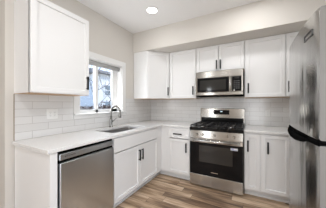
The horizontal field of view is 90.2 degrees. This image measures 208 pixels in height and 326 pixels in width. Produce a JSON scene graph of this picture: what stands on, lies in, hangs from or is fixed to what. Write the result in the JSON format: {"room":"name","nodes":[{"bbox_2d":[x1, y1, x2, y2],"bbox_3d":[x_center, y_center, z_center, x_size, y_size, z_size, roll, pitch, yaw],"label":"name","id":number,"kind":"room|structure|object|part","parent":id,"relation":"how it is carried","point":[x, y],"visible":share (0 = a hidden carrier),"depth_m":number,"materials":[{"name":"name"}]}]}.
{"room":"kitchen","nodes":[
{"label":"kitchen","id":0,"kind":"room"},
{"bbox_2d":[0,0,133,207],"bbox_3d":[-0.938,-0.004,2.640,0.150,2.707,2.500,0,0,28],"label":"wall","id":1,"kind":"structure","parent":0,"point":[107,38],"depth_m":1.55,"materials":[{"name":"grey paint"}]},
{"bbox_2d":[14,94,14,140],"bbox_3d":[-1.432,0.129,1.560,0.010,0.454,0.005,0,0,28],"label":"trim","id":2,"kind":"structure","parent":1,"relation":"attached to","point":[14,94],"depth_m":1.56,"materials":[{"name":"beige tile"}]},
{"bbox_2d":[14,0,88,95],"bbox_3d":[-1.139,-0.542,1.737,0.357,0.889,0.585,0,0,28],"label":"upper cabinet","id":3,"kind":"object","parent":1,"relation":"attached to","point":[51,42],"visible":1,"depth_m":1.56,"materials":[{"name":"white paint"}]},
{"bbox_2d":[15,94,150,140],"bbox_3d":[-0.854,0.129,2.628,0.008,0.454,2.424,0,0,28],"label":"backsplash","id":4,"kind":"structure","parent":1,"relation":"attached to","point":[31,121],"depth_m":1.90,"materials":[{"name":"white tile"}]},
{"bbox_2d":[47,109,57,118],"bbox_3d":[-1.263,0.112,1.855,0.009,0.115,0.120,0,0,28],"label":"wall outlet","id":5,"kind":"object","parent":4,"relation":"attached to","point":[51,113],"visible":1,"depth_m":1.85,"materials":[{"name":"white plastic"}]},
{"bbox_2d":[73,51,126,118],"bbox_3d":[-0.961,-0.274,2.532,0.172,0.933,0.972,0,0,28],"label":"window","id":6,"kind":"structure","parent":1,"relation":"in","point":[118,79],"depth_m":2.63,"materials":[{"name":"white plastic"}]},
{"bbox_3d":[-1.096,-0.256,2.357,0.030,0.778,0.352,0,0,28],"label":"sash","id":7,"kind":"part","parent":6,"relation":"part of","materials":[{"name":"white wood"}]},
{"bbox_3d":[-0.912,0.160,2.506,0.062,0.066,0.972,0,0,28],"label":"sill","id":8,"kind":"part","parent":6,"relation":"part of","materials":[{"name":"white wood"}]},
{"bbox_2d":[89,59,119,71],"bbox_3d":[-0.962,-0.603,2.531,0.062,0.081,0.781,0,0,28],"label":"roller blind","id":9,"kind":"object","parent":6,"relation":"attached to","point":[91,62],"visible":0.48,"depth_m":2.54,"materials":[{"name":"grey fabric"}]},
{"bbox_3d":[-0.951,-0.256,2.700,0.030,0.778,0.477,0,0,28],"label":"sash","id":10,"kind":"part","parent":6,"relation":"part of","materials":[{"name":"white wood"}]},
{"bbox_2d":[77,0,260,33],"bbox_3d":[-1.922,-1.417,0.614,6.350,0.120,7.300,0,0,28],"label":"ceiling","id":11,"kind":"structure","parent":0,"point":[131,15],"depth_m":2.33,"materials":[{"name":"white paint"}]},
{"bbox_2d":[145,6,158,13],"bbox_3d":[-0.158,-1.351,2.344,0.192,0.010,0.192,0,0,28],"label":"recessed light","id":12,"kind":"object","parent":11,"relation":"in","point":[151,9],"visible":1,"depth_m":2.34,"materials":[{"name":"white plastic"}]},
{"bbox_2d":[147,8,156,12],"bbox_3d":[-0.158,-1.353,2.344,0.148,0.007,0.148,0,0,28],"label":"diffuser","id":13,"kind":"object","parent":12,"relation":"attached to","point":[149,10],"depth_m":2.34,"materials":[{"name":"white plastic"}]},
{"bbox_2d":[115,174,288,207],"bbox_3d":[-1.922,1.310,0.614,6.050,0.080,7.000,0,0,28],"label":"floor","id":14,"kind":"structure","parent":0,"point":[163,191],"depth_m":2.18,"materials":[{"name":"brown wood"}]},
{"bbox_2d":[15,146,56,207],"bbox_3d":[-1.140,0.828,1.437,0.620,0.884,0.056,0,0,28],"label":"end panel","id":15,"kind":"object","parent":14,"relation":"on","point":[35,172],"visible":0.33,"depth_m":1.37,"materials":[{"name":"white paint"}]},
{"bbox_2d":[57,139,113,207],"bbox_3d":[-0.956,0.836,1.716,0.598,0.868,0.595,0,0,28],"label":"dishwasher","id":16,"kind":"object","parent":14,"relation":"on","point":[85,174],"visible":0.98,"depth_m":1.53,"materials":[{"name":"silver metal"}]},
{"bbox_3d":[-0.720,0.478,1.588,0.013,0.028,0.587,0,0,28],"label":"pocket handle","id":17,"kind":"part","parent":16,"relation":"part of","materials":[{"name":"black plastic"}]},
{"bbox_2d":[112,126,160,207],"bbox_3d":[-0.527,0.828,2.535,0.652,0.884,1.233,0,0,28],"label":"base cabinet","id":18,"kind":"object","parent":14,"relation":"on","point":[137,156],"visible":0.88,"depth_m":2.22,"materials":[{"name":"white paint"}]},
{"bbox_2d":[12,120,197,153],"bbox_3d":[-0.353,0.371,2.343,1.143,0.030,2.446,0,0,28],"label":"countertop","id":19,"kind":"structure","parent":18,"relation":"on","point":[50,144],"depth_m":1.75,"materials":[{"name":"white stone"}]},
{"bbox_2d":[109,105,120,126],"bbox_3d":[-0.734,0.188,2.526,0.190,0.336,0.097,0,0,4],"label":"kitchen faucet","id":20,"kind":"object","parent":19,"relation":"on","point":[112,107],"visible":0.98,"depth_m":2.49,"materials":[{"name":"silver metal"}]},
{"bbox_2d":[102,127,139,132],"bbox_3d":[-0.595,0.487,2.380,0.406,0.203,0.736,0,0,28],"label":"sink","id":21,"kind":"object","parent":19,"relation":"in","point":[123,128],"visible":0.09,"depth_m":2.60,"materials":[{"name":"grey metal"}]},
{"bbox_3d":[-0.449,0.867,2.082,0.020,0.577,0.491,0,0,28],"label":"door","id":22,"kind":"part","parent":18,"relation":"part of","materials":[{"name":"white paint"}]},
{"bbox_3d":[-0.331,0.484,2.301,0.020,0.165,0.988,0,0,28],"label":"false drawer","id":23,"kind":"part","parent":18,"relation":"part of","materials":[{"name":"white paint"}]},
{"bbox_3d":[-0.212,0.867,2.519,0.020,0.577,0.491,0,0,28],"label":"door","id":24,"kind":"part","parent":18,"relation":"part of","materials":[{"name":"white paint"}]},
{"bbox_2d":[160,126,189,179],"bbox_3d":[0.302,0.828,3.007,0.621,0.884,0.652,0,0,28],"label":"base cabinet","id":25,"kind":"object","parent":14,"relation":"on","point":[175,141],"visible":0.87,"depth_m":2.74,"materials":[{"name":"white paint"}]},
{"bbox_3d":[0.263,0.487,2.706,0.382,0.166,0.020,0,0,28],"label":"drawer","id":26,"kind":"part","parent":25,"relation":"part of","materials":[{"name":"white paint"}]},
{"bbox_3d":[0.263,0.869,2.706,0.382,0.573,0.020,0,0,28],"label":"door","id":27,"kind":"part","parent":25,"relation":"part of","materials":[{"name":"white paint"}]},
{"bbox_2d":[189,108,244,194],"bbox_3d":[0.896,0.674,2.640,0.762,1.192,0.722,0,0,28],"label":"gas range","id":28,"kind":"object","parent":14,"relation":"on","point":[217,140],"visible":0.99,"depth_m":2.39,"materials":[{"name":"grey metal"}]},
{"bbox_3d":[0.737,0.548,2.346,0.688,0.025,0.055,0,0,28],"label":"handle","id":29,"kind":"part","parent":28,"relation":"part of","materials":[{"name":"silver metal"}]},
{"bbox_3d":[0.761,0.797,2.390,0.750,0.539,0.039,0,0,28],"label":"oven door","id":30,"kind":"part","parent":28,"relation":"part of","materials":[{"name":"black glass"}]},
{"bbox_3d":[0.751,0.554,2.372,0.750,0.052,0.004,0,0,28],"label":"rail","id":31,"kind":"part","parent":28,"relation":"part of","materials":[{"name":"silver metal"}]},
{"bbox_3d":[0.761,1.157,2.391,0.750,0.166,0.037,0,0,28],"label":"drawer","id":32,"kind":"part","parent":28,"relation":"part of","materials":[{"name":"silver metal"}]},
{"bbox_3d":[0.766,0.464,2.399,0.750,0.116,0.060,0,0,28],"label":"control panel","id":33,"kind":"part","parent":28,"relation":"part of","materials":[{"name":"silver metal"}]},
{"bbox_2d":[189,124,244,133],"bbox_3d":[0.893,0.381,2.635,0.762,0.046,0.604,0,0,28],"label":"cooktop","id":34,"kind":"object","parent":28,"relation":"in","point":[195,128],"depth_m":2.40,"materials":[{"name":"black metal"}]},
{"bbox_3d":[1.045,0.313,2.914,0.718,0.130,0.020,0,0,28],"label":"vent trim","id":35,"kind":"part","parent":28,"relation":"part of","materials":[{"name":"black metal"}]},
{"bbox_2d":[244,132,259,196],"bbox_3d":[1.341,0.828,2.445,0.190,0.884,0.652,0,0,28],"label":"base cabinet","id":36,"kind":"object","parent":14,"relation":"on","point":[251,140],"visible":0.94,"depth_m":2.20,"materials":[{"name":"white paint"}]},
{"bbox_2d":[260,133,288,203],"bbox_3d":[1.570,0.828,2.320,0.330,0.884,0.652,0,0,28],"label":"base cabinet","id":37,"kind":"object","parent":14,"relation":"on","point":[274,149],"visible":0.72,"depth_m":2.08,"materials":[{"name":"white paint"}]},
{"bbox_2d":[288,5,325,207],"bbox_3d":[1.273,0.383,1.012,0.713,1.775,0.745,0,0,28],"label":"refrigerator","id":38,"kind":"object","parent":14,"relation":"on","point":[307,52],"visible":1,"depth_m":0.96,"materials":[{"name":"grey metal"}]},
{"bbox_3d":[0.994,0.235,1.163,0.079,0.054,0.741,0,0,28],"label":"handle","id":39,"kind":"part","parent":38,"relation":"part of","materials":[{"name":"black plastic"}]},
{"bbox_3d":[1.002,0.707,1.159,0.070,0.977,0.745,0,0,28],"label":"door","id":40,"kind":"part","parent":38,"relation":"part of","materials":[{"name":"silver metal"}]},
{"bbox_3d":[1.002,-0.158,1.159,0.070,0.695,0.745,0,0,28],"label":"freezer door","id":41,"kind":"part","parent":38,"relation":"part of","materials":[{"name":"silver metal"}]},
{"bbox_3d":[0.998,0.196,1.161,0.071,0.016,0.741,0,0,28],"label":"handle","id":42,"kind":"part","parent":38,"relation":"part of","materials":[{"name":"black plastic"}]},
{"bbox_3d":[1.976,0.828,2.100,0.590,0.884,0.652,0,0,28],"label":"cabinet","id":43,"kind":"object","parent":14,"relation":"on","visible":0},
{"bbox_2d":[244,125,288,134],"bbox_3d":[1.754,0.371,2.231,1.124,0.030,0.636,0,0,28],"label":"countertop","id":44,"kind":"structure","parent":43,"relation":"on","point":[275,130],"depth_m":2.27,"materials":[{"name":"white stone"}]},
{"bbox_2d":[166,72,276,126],"bbox_3d":[1.101,-0.004,3.042,3.350,2.707,0.150,0,0,28],"label":"wall","id":45,"kind":"structure","parent":0,"point":[244,72],"depth_m":2.93,"materials":[{"name":"grey paint"}]},
{"bbox_2d":[134,51,169,99],"bbox_3d":[-0.144,-0.542,3.268,0.628,0.889,0.621,0,0,28],"label":"upper cabinet","id":46,"kind":"object","parent":45,"relation":"attached to","point":[151,68],"visible":1,"depth_m":3.06,"materials":[{"name":"white paint"}]},
{"bbox_3d":[-0.085,-0.540,3.059,0.422,0.865,0.020,0,0,-17],"label":"door","id":47,"kind":"part","parent":46,"relation":"part of","materials":[{"name":"white paint"}]},
{"bbox_2d":[170,49,200,98],"bbox_3d":[0.421,-0.542,3.122,0.524,0.889,0.357,0,0,28],"label":"upper cabinet","id":48,"kind":"object","parent":45,"relation":"attached to","point":[182,63],"visible":0.96,"depth_m":3.00,"materials":[{"name":"white paint"}]},
{"bbox_2d":[151,98,288,126],"bbox_3d":[1.063,0.129,2.973,3.050,0.454,0.008,0,0,28],"label":"backsplash","id":49,"kind":"structure","parent":45,"relation":"attached to","point":[187,110],"depth_m":2.89,"materials":[{"name":"white tile"}]},
{"bbox_2d":[265,109,269,115],"bbox_3d":[1.692,0.143,2.622,0.070,0.115,0.009,0,0,28],"label":"wall outlet","id":50,"kind":"object","parent":49,"relation":"attached to","point":[267,111],"visible":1,"depth_m":2.62,"materials":[{"name":"white plastic"}]},
{"bbox_2d":[196,41,244,72],"bbox_3d":[0.990,-0.766,2.814,0.762,0.442,0.357,0,0,28],"label":"upper cabinet","id":51,"kind":"object","parent":45,"relation":"attached to","point":[227,56],"visible":0.92,"depth_m":2.67,"materials":[{"name":"white paint"}]},
{"bbox_3d":[0.761,-0.764,2.783,0.368,0.418,0.020,0,0,28],"label":"door","id":52,"kind":"part","parent":51,"relation":"part of","materials":[{"name":"white paint"}]},
{"bbox_2d":[196,68,243,96],"bbox_3d":[0.968,-0.334,2.769,0.732,0.416,0.436,0,0,28],"label":"microwave","id":53,"kind":"object","parent":51,"relation":"attached to","point":[221,83],"visible":1,"depth_m":2.59,"materials":[{"name":"silver metal"}]},
{"bbox_3d":[0.806,-0.313,2.647,0.505,0.234,0.003,0,0,28],"label":"glass","id":54,"kind":"part","parent":53,"relation":"part of","materials":[{"name":"black glass"}]},
{"bbox_3d":[0.814,-0.313,2.662,0.565,0.242,0.032,0,0,28],"label":"door","id":55,"kind":"part","parent":53,"relation":"part of","materials":[{"name":"silver metal"}]},
{"bbox_3d":[1.137,-0.313,2.487,0.164,0.242,0.032,0,0,28],"label":"control panel","id":56,"kind":"part","parent":53,"relation":"part of","materials":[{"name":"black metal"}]},
{"bbox_3d":[1.090,-0.764,2.604,0.368,0.418,0.020,0,0,28],"label":"door","id":57,"kind":"part","parent":51,"relation":"part of","materials":[{"name":"white paint"}]},
{"bbox_2d":[133,0,325,52],"bbox_3d":[0.912,-1.172,2.694,3.050,0.370,0.641,0,0,28],"label":"soffit","id":58,"kind":"object","parent":45,"relation":"attached to","point":[263,18],"depth_m":2.34,"materials":[{"name":"grey paint"}]},
{"bbox_2d":[245,34,285,97],"bbox_3d":[1.554,-0.542,2.508,0.512,0.889,0.357,0,0,28],"label":"upper cabinet","id":59,"kind":"object","parent":45,"relation":"attached to","point":[265,57],"visible":1,"depth_m":2.38,"materials":[{"name":"white paint"}]},
{"bbox_2d":[283,31,298,97],"bbox_3d":[2.044,-0.542,2.242,0.600,0.889,0.357,0,0,28],"label":"upper cabinet","id":60,"kind":"object","parent":45,"relation":"attached to","point":[290,37],"visible":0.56,"depth_m":2.24,"materials":[{"name":"white paint"}]},
{"label":"outside","id":61,"kind":"structure","parent":0,"visible":0},
{"bbox_3d":[-5.457,1.770,22.265,33.200,0.100,32.300,0,0,28],"label":"ground","id":62,"kind":"structure","parent":61,"visible":0},
{"bbox_2d":[80,106,106,109],"bbox_3d":[-5.229,0.910,12.643,0.070,1.520,9.000,0,0,28],"label":"fence","id":63,"kind":"object","parent":62,"relation":"on","point":[87,107],"visible":0.04,"depth_m":11.98,"materials":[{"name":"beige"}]},
{"bbox_2d":[80,68,110,106],"bbox_3d":[-5.728,-0.830,18.828,3.800,5.100,7.800,0,0,28],"label":"house","id":64,"kind":"structure","parent":62,"relation":"on","point":[86,101],"depth_m":15.66,"materials":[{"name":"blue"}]},
{"bbox_3d":[-5.452,-1.355,16.063,0.010,0.950,0.700,0,0,28],"label":"pane","id":65,"kind":"part","parent":64,"relation":"part of","materials":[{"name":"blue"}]},
{"bbox_2d":[89,65,110,105],"bbox_3d":[-4.446,-1.586,10.322,3.401,6.616,3.300,0,0,28],"label":"bare tree","id":66,"kind":"object","parent":62,"relation":"on","point":[91,65],"visible":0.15,"depth_m":10.31,"materials":[{"name":"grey plant"}]},
{"bbox_2d":[98,100,110,108],"bbox_3d":[-3.288,0.733,9.932,1.792,2.026,1.745,0,0,9],"label":"shrub","id":67,"kind":"object","parent":62,"relation":"on","point":[108,105],"visible":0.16,"depth_m":9.86,"materials":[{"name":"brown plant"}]}
]}

